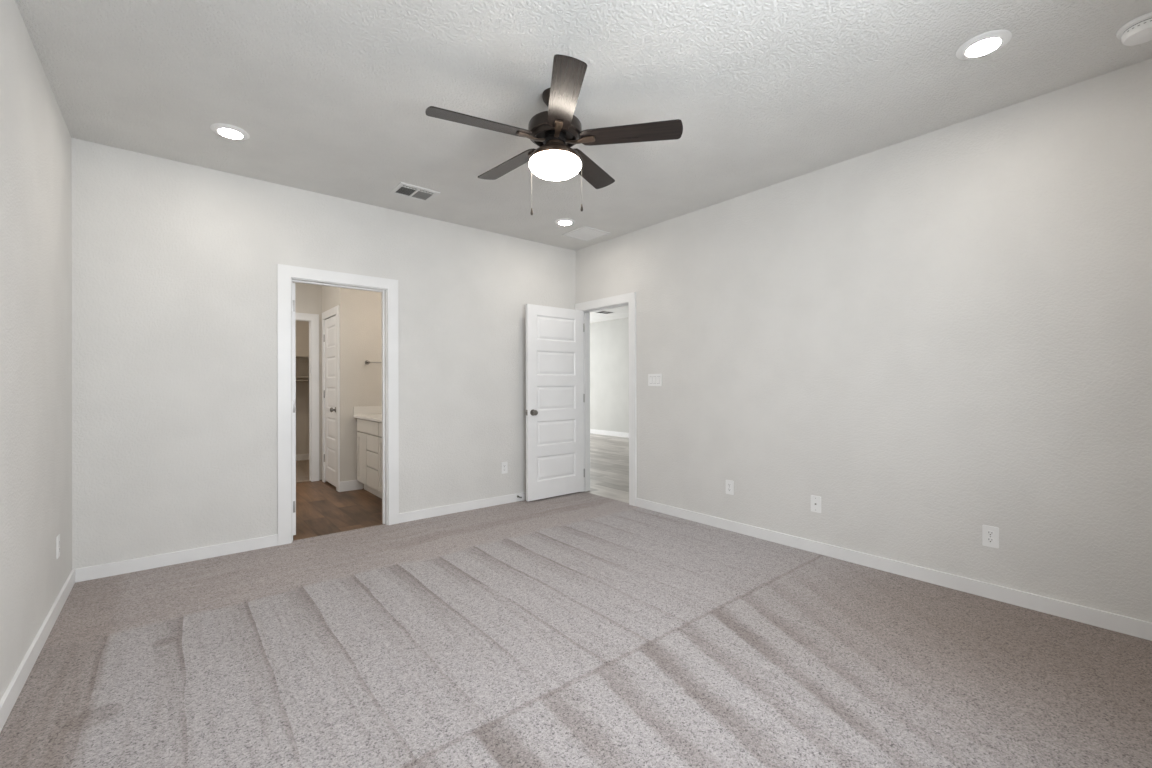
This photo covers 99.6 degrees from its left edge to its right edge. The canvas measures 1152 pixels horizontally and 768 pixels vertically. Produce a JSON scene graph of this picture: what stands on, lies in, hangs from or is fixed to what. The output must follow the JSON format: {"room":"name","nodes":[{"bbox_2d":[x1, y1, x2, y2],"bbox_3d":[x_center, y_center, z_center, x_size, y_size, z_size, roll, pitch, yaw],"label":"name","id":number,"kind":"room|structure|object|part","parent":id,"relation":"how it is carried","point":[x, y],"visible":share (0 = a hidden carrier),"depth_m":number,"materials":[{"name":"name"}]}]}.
{"room":"empty bedroom","nodes":[
{"label":"empty bedroom","id":0,"kind":"room"},
{"bbox_2d":[0,0,71,699],"bbox_3d":[-1.709,-0.153,1.215,0.120,2.743,4.770,0,0,-40],"label":"wall","id":1,"kind":"structure","parent":0,"point":[36,177],"depth_m":2.11,"materials":[{"name":"paint"}]},
{"bbox_2d":[0,569,74,731],"bbox_3d":[-1.653,1.177,1.256,0.014,0.083,4.530,0,0,-40],"label":"baseboard","id":2,"kind":"structure","parent":1,"relation":"attached to","point":[13,690],"depth_m":2.10,"materials":[{"name":"paint"}]},
{"bbox_2d":[56,534,59,558],"bbox_3d":[-2.791,0.876,2.623,0.006,0.117,0.072,0,0,-40],"label":"wall outlet","id":3,"kind":"object","parent":1,"relation":"attached to","point":[58,536],"visible":1,"depth_m":2.61,"materials":[{"name":"white plastic"}]},
{"bbox_2d":[295,321,308,454],"bbox_3d":[-4.938,-0.138,7.506,2.931,2.743,0.100,0,0,-40],"label":"wall","id":4,"kind":"structure","parent":0,"point":[301,327],"depth_m":7.87,"materials":[{"name":"paint"}]},
{"bbox_2d":[296,355,308,362],"bbox_3d":[-4.777,-0.393,7.374,2.650,0.108,0.310,0,0,-40],"label":"closet shelf","id":5,"kind":"object","parent":4,"relation":"attached to","point":[299,358],"visible":0.02,"depth_m":7.83,"materials":[{"name":"paint"}]},
{"bbox_2d":[296,376,308,382],"bbox_3d":[-4.776,-0.068,7.374,2.650,0.108,0.310,0,0,-40],"label":"closet shelf","id":6,"kind":"object","parent":4,"relation":"attached to","point":[299,379],"visible":0.02,"depth_m":7.73,"materials":[{"name":"paint"}]},
{"bbox_2d":[296,454,308,460],"bbox_3d":[-4.936,1.183,7.429,2.831,0.100,0.014,0,0,-40],"label":"baseboard","id":7,"kind":"structure","parent":4,"relation":"attached to","point":[299,457],"depth_m":7.85,"materials":[{"name":"paint"}]},
{"bbox_2d":[292,282,321,479],"bbox_3d":[-4.043,-0.142,5.656,1.950,2.743,0.100,0,0,-40],"label":"wall","id":8,"kind":"structure","parent":0,"point":[308,297],"depth_m":6.20,"materials":[{"name":"paint"}]},
{"bbox_2d":[295,312,318,481],"bbox_3d":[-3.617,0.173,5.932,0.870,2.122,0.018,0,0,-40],"label":"trim","id":9,"kind":"structure","parent":8,"relation":"attached to","point":[314,318],"depth_m":6.17,"materials":[{"name":"paint"}]},
{"bbox_2d":[71,138,575,568],"bbox_3d":[-1.592,-0.150,4.330,4.035,2.743,0.120,0,0,-40],"label":"wall","id":10,"kind":"structure","parent":0,"point":[174,263],"depth_m":3.52,"materials":[{"name":"paint"}]},
{"bbox_2d":[292,283,295,534],"bbox_3d":[-2.470,0.200,4.134,0.163,2.012,0.712,0,0,-40],"label":"door","id":11,"kind":"structure","parent":10,"relation":"in","point":[293,284],"depth_m":3.88,"materials":[{"name":"paint"}]},
{"bbox_2d":[75,492,525,582],"bbox_3d":[-1.547,1.180,4.276,4.003,0.083,0.014,0,0,-40],"label":"baseboard","id":12,"kind":"structure","parent":10,"relation":"attached to","point":[161,560],"depth_m":3.44,"materials":[{"name":"paint"}]},
{"bbox_2d":[277,264,398,545],"bbox_3d":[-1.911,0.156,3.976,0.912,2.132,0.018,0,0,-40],"label":"trim","id":13,"kind":"structure","parent":10,"relation":"attached to","point":[285,273],"depth_m":3.73,"materials":[{"name":"paint"}]},
{"bbox_2d":[501,462,507,473],"bbox_3d":[-0.730,0.854,4.959,0.072,0.117,0.006,0,0,-40],"label":"wall outlet","id":14,"kind":"object","parent":10,"relation":"attached to","point":[504,465],"visible":1,"depth_m":4.96,"materials":[{"name":"white plastic"}]},
{"bbox_2d":[322,286,337,481],"bbox_3d":[-3.003,-0.145,6.008,0.100,2.743,0.885,0,0,-40],"label":"wall","id":15,"kind":"structure","parent":0,"point":[329,294],"depth_m":5.93,"materials":[{"name":"paint"}]},
{"bbox_2d":[324,316,335,486],"bbox_3d":[-2.975,0.201,5.867,0.099,2.006,0.614,0,0,-40],"label":"door","id":16,"kind":"structure","parent":15,"relation":"in","point":[330,324],"depth_m":5.89,"materials":[{"name":"paint"}]},
{"bbox_2d":[322,305,339,491],"bbox_3d":[-2.964,0.166,5.868,0.018,2.132,0.784,0,0,-40],"label":"trim","id":17,"kind":"structure","parent":15,"relation":"attached to","point":[335,310],"depth_m":5.61,"materials":[{"name":"paint"}]},
{"bbox_2d":[338,287,381,487],"bbox_3d":[-2.381,-0.147,5.884,0.901,2.743,0.100,0,0,-40],"label":"wall","id":18,"kind":"structure","parent":0,"point":[360,310],"depth_m":5.67,"materials":[{"name":"paint"}]},
{"bbox_2d":[339,480,362,491],"bbox_3d":[-2.606,1.173,5.631,0.255,0.116,0.032,0,0,-40],"label":"baseboard","id":19,"kind":"structure","parent":18,"relation":"attached to","point":[350,485],"depth_m":5.61,"materials":[{"name":"paint"}]},
{"bbox_2d":[365,360,381,364],"bbox_3d":[-2.277,-0.256,5.853,0.482,0.052,0.080,0,0,-40],"label":"towel bar","id":20,"kind":"object","parent":18,"relation":"attached to","point":[367,362],"visible":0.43,"depth_m":5.73,"materials":[{"name":"silver metal"}]},
{"bbox_2d":[0,433,1151,767],"bbox_3d":[-0.554,1.270,6.574,8.731,0.100,11.560,0,0,-40],"label":"floor","id":21,"kind":"structure","parent":0,"point":[577,629],"depth_m":2.15,"materials":[{"name":"carpet"}]},
{"bbox_2d":[357,418,381,498],"bbox_3d":[-1.829,0.808,5.261,0.608,0.841,1.530,0,0,-40],"label":"bathroom vanity","id":22,"kind":"object","parent":21,"relation":"on","point":[369,434],"visible":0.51,"depth_m":5.29,"materials":[{"name":"paint"}]},
{"bbox_3d":[-2.425,0.835,5.520,0.020,0.564,0.344,0,0,-40],"label":"door","id":23,"kind":"part","parent":22,"relation":"part of","materials":[{"name":"paint"}]},
{"bbox_2d":[353,406,381,421],"bbox_3d":[-1.843,0.324,5.253,0.639,0.125,1.554,0,0,-40],"label":"countertop","id":24,"kind":"structure","parent":22,"relation":"on","point":[373,413],"depth_m":5.67,"materials":[{"name":"stone"}]},
{"bbox_3d":[-2.178,1.013,5.223,0.020,0.206,0.404,0,0,-40],"label":"drawer","id":25,"kind":"part","parent":22,"relation":"part of","materials":[{"name":"paint"}]},
{"bbox_3d":[-2.179,0.816,5.223,0.020,0.166,0.404,0,0,-40],"label":"drawer","id":26,"kind":"part","parent":22,"relation":"part of","materials":[{"name":"paint"}]},
{"bbox_3d":[-2.179,0.637,5.223,0.020,0.170,0.404,0,0,-40],"label":"drawer","id":27,"kind":"part","parent":22,"relation":"part of","materials":[{"name":"paint"}]},
{"bbox_3d":[-1.926,0.833,4.917,0.020,0.564,0.365,0,0,-40],"label":"door","id":28,"kind":"part","parent":22,"relation":"part of","materials":[{"name":"paint"}]},
{"bbox_2d":[15,0,1151,322],"bbox_3d":[-0.594,-1.583,6.615,8.731,0.120,11.660,0,0,-40],"label":"ceiling","id":29,"kind":"structure","parent":0,"point":[331,97],"depth_m":2.47,"materials":[{"name":"paint"}]},
{"bbox_2d":[210,123,249,139],"bbox_3d":[-2.084,-1.514,2.933,0.195,0.016,0.195,0,0,-40],"label":"recessed light","id":30,"kind":"object","parent":29,"relation":"in","point":[229,131],"visible":1,"depth_m":2.91,"materials":[{"name":"white plastic"}]},
{"bbox_2d":[389,182,439,201],"bbox_3d":[-1.281,-1.518,3.860,0.315,0.009,0.255,0,0,-40],"label":"ceiling vent","id":31,"kind":"object","parent":29,"relation":"in","point":[402,189],"visible":1,"depth_m":3.85,"materials":[{"name":"metal"}]},
{"bbox_2d":[425,54,682,214],"bbox_3d":[-0.143,-1.218,2.589,1.269,0.618,1.242,0,0,-40],"label":"ceiling fan","id":32,"kind":"object","parent":29,"relation":"hanging from","point":[556,130],"visible":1,"depth_m":2.47,"materials":[{"name":"brown wood"}]},
{"bbox_3d":[-0.468,-1.283,2.393,0.523,0.006,0.137,0,11,-26],"label":"blade","id":33,"kind":"part","parent":32,"relation":"part of","materials":[{"name":"brown wood"}]},
{"bbox_3d":[-0.387,-1.283,2.854,0.137,0.006,0.523,-16,11,-43],"label":"blade","id":34,"kind":"part","parent":32,"relation":"part of","materials":[{"name":"brown laminate"}]},
{"bbox_3d":[-0.228,-1.272,2.511,0.161,0.021,0.040,0,0,-26],"label":"blade arm","id":35,"kind":"part","parent":32,"relation":"part of","materials":[{"name":"brown metal"}]},
{"bbox_3d":[-0.110,-1.139,2.568,0.277,0.082,0.277,0,0,-40],"label":"lamp shade","id":36,"kind":"part","parent":32,"relation":"part of","materials":[{"name":"white glass"}]},
{"bbox_3d":[-0.092,-1.273,2.439,0.040,0.021,0.161,0,0,-8],"label":"blade arm","id":37,"kind":"part","parent":32,"relation":"part of","materials":[{"name":"brown metal"}]},
{"bbox_3d":[-0.054,-1.285,2.173,0.137,0.006,0.523,11,-2,-8],"label":"blade","id":38,"kind":"part","parent":32,"relation":"part of","materials":[{"name":"brown laminate"}]},
{"bbox_3d":[0.018,-1.273,2.545,0.161,0.021,0.040,0,0,10],"label":"blade arm","id":39,"kind":"part","parent":32,"relation":"part of","materials":[{"name":"brown metal"}]},
{"bbox_3d":[0.077,-1.284,2.920,0.137,0.006,0.523,-13,-6,27],"label":"blade","id":40,"kind":"part","parent":32,"relation":"part of","materials":[{"name":"brown laminate"}]},
{"bbox_3d":[0.282,-1.285,2.499,0.523,0.006,0.137,0,-12,10],"label":"blade","id":41,"kind":"part","parent":32,"relation":"part of","materials":[{"name":"brown laminate"}]},
{"bbox_2d":[555,218,574,225],"bbox_3d":[-0.103,-1.518,4.572,0.195,0.016,0.195,0,0,-40],"label":"recessed light","id":42,"kind":"object","parent":29,"relation":"in","point":[563,221],"visible":1,"depth_m":4.54,"materials":[{"name":"white plastic"}]},
{"bbox_2d":[562,226,610,241],"bbox_3d":[0.103,-1.521,4.939,0.345,0.009,0.360,0,0,-40],"label":"ceiling vent","id":43,"kind":"object","parent":29,"relation":"in","point":[585,233],"visible":1,"depth_m":4.92,"materials":[{"name":"metal"}]},
{"bbox_2d":[594,311,614,313],"bbox_3d":[0.610,-1.518,10.313,0.360,0.009,0.260,0,0,-40],"label":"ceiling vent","id":44,"kind":"object","parent":29,"relation":"in","point":[602,312],"visible":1,"depth_m":10.31,"materials":[{"name":"metal"}]},
{"bbox_2d":[956,29,1011,59],"bbox_3d":[1.841,-1.525,2.199,0.195,0.016,0.195,0,0,-40],"label":"recessed light","id":45,"kind":"object","parent":29,"relation":"in","point":[984,44],"visible":1,"depth_m":2.18,"materials":[{"name":"white plastic"}]},
{"bbox_2d":[1116,12,1151,45],"bbox_3d":[2.426,-1.506,2.072,0.167,0.057,0.167,0,0,-40],"label":"smoke detector","id":46,"kind":"object","parent":29,"relation":"attached to","point":[1137,31],"visible":1,"depth_m":2.06,"materials":[{"name":"white plastic"}]},
{"bbox_2d":[590,317,628,432],"bbox_3d":[2.013,-0.155,10.237,0.100,2.743,9.200,0,0,-40],"label":"wall","id":47,"kind":"structure","parent":0,"point":[609,340],"depth_m":11.60,"materials":[{"name":"paint"}]},
{"bbox_2d":[590,429,628,437],"bbox_3d":[1.973,1.170,10.199,0.014,0.106,9.200,0,0,-40],"label":"baseboard","id":48,"kind":"structure","parent":47,"relation":"attached to","point":[594,431],"depth_m":11.59,"materials":[{"name":"paint"}]},
{"bbox_2d":[576,58,1151,621],"bbox_3d":[-0.674,-0.151,6.480,0.120,2.743,11.560,0,0,-40],"label":"wall","id":49,"kind":"structure","parent":0,"point":[934,338],"depth_m":2.94,"materials":[{"name":"paint"}]},
{"bbox_2d":[526,304,584,500],"bbox_3d":[-0.216,0.189,5.230,0.774,2.022,0.163,0,0,-40],"label":"door","id":50,"kind":"structure","parent":49,"relation":"in","point":[555,397],"depth_m":5.20,"materials":[{"name":"paint"}]},
{"bbox_3d":[-0.425,0.294,4.989,0.064,0.064,0.064,0,0,-40],"label":"knob","id":51,"kind":"part","parent":50,"relation":"part of","materials":[{"name":"black metal"}]},
{"bbox_2d":[582,302,628,491],"bbox_3d":[0.349,0.194,5.245,0.124,2.045,0.749,0,0,-40],"label":"trim","id":52,"kind":"structure","parent":49,"relation":"attached to","point":[586,313],"depth_m":5.52,"materials":[{"name":"paint"}]},
{"bbox_2d":[575,292,636,505],"bbox_3d":[0.296,0.151,5.201,0.018,2.132,0.939,0,0,-40],"label":"trim","id":53,"kind":"structure","parent":49,"relation":"attached to","point":[629,297],"depth_m":4.87,"materials":[{"name":"paint"}]},
{"bbox_2d":[648,374,661,385],"bbox_3d":[0.752,-0.039,4.655,0.011,0.117,0.166,0,0,-40],"label":"light switch","id":54,"kind":"object","parent":49,"relation":"attached to","point":[653,379],"visible":1,"depth_m":4.65,"materials":[{"name":"white plastic"}]},
{"bbox_2d":[726,480,733,494],"bbox_3d":[1.273,0.856,4.032,0.006,0.117,0.072,0,0,-40],"label":"wall outlet","id":55,"kind":"object","parent":49,"relation":"attached to","point":[729,483],"visible":1,"depth_m":4.02,"materials":[{"name":"white plastic"}]},
{"bbox_2d":[811,495,820,512],"bbox_3d":[1.719,0.862,3.489,0.012,0.117,0.072,0,0,-40],"label":"cable plate","id":56,"kind":"object","parent":49,"relation":"attached to","point":[815,500],"visible":1,"depth_m":3.49,"materials":[{"name":"white plastic"}]},
{"bbox_2d":[636,498,1151,640],"bbox_3d":[1.746,1.170,3.456,0.014,0.083,3.582,0,0,-40],"label":"baseboard","id":57,"kind":"structure","parent":49,"relation":"attached to","point":[1083,614],"depth_m":2.92,"materials":[{"name":"paint"}]},
{"bbox_2d":[982,525,998,547],"bbox_3d":[2.339,0.861,2.745,0.006,0.117,0.072,0,0,-40],"label":"wall outlet","id":58,"kind":"object","parent":49,"relation":"attached to","point":[990,534],"visible":1,"depth_m":2.74,"materials":[{"name":"white plastic"}]},
{"bbox_2d":[986,530,993,535],"bbox_3d":[2.337,0.842,2.743,0.002,0.029,0.034,0,0,-40],"label":"receptacle","id":59,"kind":"object","parent":58,"relation":"attached to","point":[988,532],"depth_m":2.74,"materials":[{"name":"white plastic"}]},
{"bbox_2d":[987,537,993,542],"bbox_3d":[2.338,0.881,2.743,0.002,0.029,0.034,0,0,-40],"label":"receptacle","id":60,"kind":"object","parent":58,"relation":"attached to","point":[989,539],"depth_m":2.74,"materials":[{"name":"white plastic"}]}
]}

